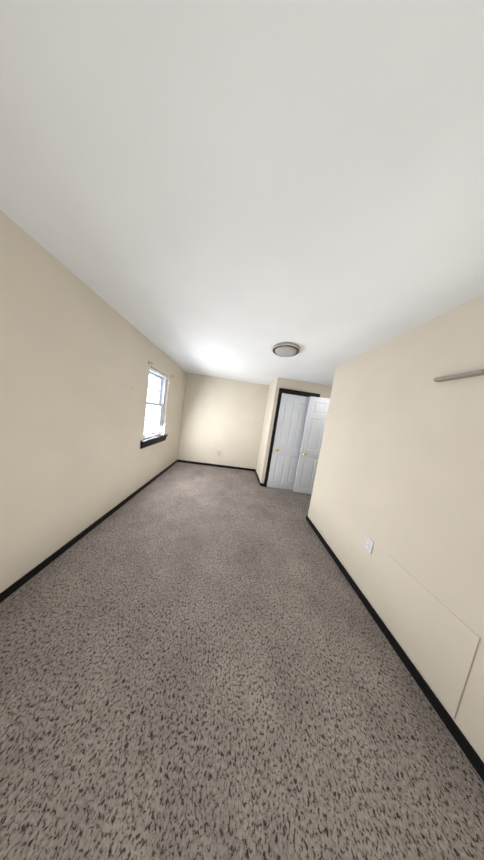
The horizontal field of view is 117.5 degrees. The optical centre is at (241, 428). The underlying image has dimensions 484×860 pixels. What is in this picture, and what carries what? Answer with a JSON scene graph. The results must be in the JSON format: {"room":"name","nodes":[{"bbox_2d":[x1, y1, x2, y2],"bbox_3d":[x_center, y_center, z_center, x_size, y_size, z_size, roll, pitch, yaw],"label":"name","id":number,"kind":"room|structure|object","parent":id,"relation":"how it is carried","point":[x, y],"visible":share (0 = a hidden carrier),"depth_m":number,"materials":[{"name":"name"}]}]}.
{"room":"empty bedroom","nodes":[
{"label":"empty bedroom","id":0,"kind":"room"},
{"bbox_2d":[0,210,186,592],"bbox_3d":[-1.629,-0.081,1.635,0.190,2.440,5.025,8,5,-3],"label":"wall","id":1,"kind":"structure","parent":0,"point":[77,354],"depth_m":1.23,"materials":[{"name":"beige paint"}]},
{"bbox_2d":[0,459,177,602],"bbox_3d":[-1.697,1.104,1.741,0.013,0.066,4.725,8,5,-3],"label":"baseboard","id":2,"kind":"structure","parent":1,"relation":"attached to","point":[11,589],"depth_m":1.38,"materials":[{"name":"black wood"}]},
{"bbox_2d":[140,367,168,448],"bbox_3d":[-1.617,-0.377,2.697,0.219,1.324,0.850,8,5,-3],"label":"window","id":3,"kind":"structure","parent":1,"relation":"in","point":[156,436],"depth_m":2.83,"materials":[{"name":"white plastic"}]},
{"bbox_2d":[177,373,268,468],"bbox_3d":[-0.543,-0.137,4.126,2.215,2.440,0.150,8,5,-3],"label":"wall","id":4,"kind":"structure","parent":0,"point":[225,417],"depth_m":4.04,"materials":[{"name":"beige paint"}]},
{"bbox_2d":[178,460,254,470],"bbox_3d":[-0.693,1.044,4.145,2.185,0.066,0.013,8,5,-3],"label":"baseboard","id":5,"kind":"structure","parent":4,"relation":"attached to","point":[184,461],"depth_m":4.14,"materials":[{"name":"black wood"}]},
{"bbox_2d":[0,462,483,859],"bbox_3d":[0.148,1.444,1.850,4.150,0.100,5.025,8,5,-3],"label":"floor","id":6,"kind":"structure","parent":0,"point":[200,662],"depth_m":0.77,"materials":[{"name":"carpet"}]},
{"bbox_2d":[0,0,483,385],"bbox_3d":[0.509,-1.061,1.637,4.150,0.100,5.025,8,5,-3],"label":"ceiling","id":7,"kind":"structure","parent":0,"point":[238,190],"depth_m":0.55,"materials":[{"name":"white paint"}]},
{"bbox_2d":[272,343,299,357],"bbox_3d":[0.563,-0.994,1.892,0.346,0.060,0.346,8,5,-3],"label":"ceiling light","id":8,"kind":"object","parent":7,"relation":"attached to","point":[286,349],"visible":1,"depth_m":1.82,"materials":[{"name":"white glass"}]},
{"bbox_2d":[256,377,331,482],"bbox_3d":[1.433,0.175,3.804,1.745,2.440,1.015,8,5,-3],"label":"wall","id":9,"kind":"structure","parent":0,"point":[322,390],"depth_m":3.27,"materials":[{"name":"beige paint"}]},
{"bbox_2d":[264,388,319,489],"bbox_3d":[1.100,0.285,3.241,0.907,2.223,0.096,8,5,-3],"label":"closet door","id":10,"kind":"structure","parent":9,"relation":"in","point":[287,436],"depth_m":3.26,"materials":[{"name":"white wood"}]},
{"bbox_2d":[308,294,483,761],"bbox_3d":[1.857,0.490,0.820,1.145,2.440,3.005,8,5,-3],"label":"wall","id":11,"kind":"structure","parent":0,"point":[399,477],"depth_m":1.09,"materials":[{"name":"beige paint"}]},
{"bbox_2d":[363,535,373,554],"bbox_3d":[1.163,1.072,1.354,0.008,0.128,0.078,8,5,-3],"label":"outlet","id":12,"kind":"object","parent":11,"relation":"attached to","point":[368,544],"visible":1,"depth_m":1.35,"materials":[{"name":"white plastic"}]},
{"bbox_2d":[306,515,483,781],"bbox_3d":[1.113,1.574,0.970,0.013,0.066,2.868,8,5,-3],"label":"baseboard","id":13,"kind":"structure","parent":11,"relation":"attached to","point":[469,751],"depth_m":0.92,"materials":[{"name":"black wood"}]},
{"bbox_2d":[375,554,479,717],"bbox_3d":[1.156,1.280,0.986,0.005,0.495,0.450,8,5,-3],"label":"access panel","id":14,"kind":"object","parent":11,"relation":"attached to","point":[437,639],"depth_m":0.91,"materials":[{"name":"beige paint"}]},
{"bbox_2d":[433,369,483,381],"bbox_3d":[1.364,-0.330,0.925,0.045,0.024,0.205,8,5,-3],"label":"handrail","id":15,"kind":"object","parent":11,"relation":"attached to","point":[479,372],"visible":1,"depth_m":0.91,"materials":[{"name":"beige wood"}]},
{"label":"outside","id":16,"kind":"structure","parent":0,"visible":0},
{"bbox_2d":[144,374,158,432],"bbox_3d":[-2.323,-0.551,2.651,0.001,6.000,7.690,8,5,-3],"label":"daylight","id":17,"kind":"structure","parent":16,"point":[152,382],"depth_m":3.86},
{"bbox_3d":[2.265,0.377,2.842,0.150,2.440,1.005,8,5,-3],"label":"wall","id":18,"kind":"structure","parent":0,"visible":0},
{"bbox_2d":[293,396,329,494],"bbox_3d":[1.695,0.418,3.170,0.830,2.112,0.181,8,5,3],"label":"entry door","id":19,"kind":"structure","parent":18,"relation":"in","point":[316,416],"depth_m":3.16,"materials":[{"name":"white wood"}]}
]}

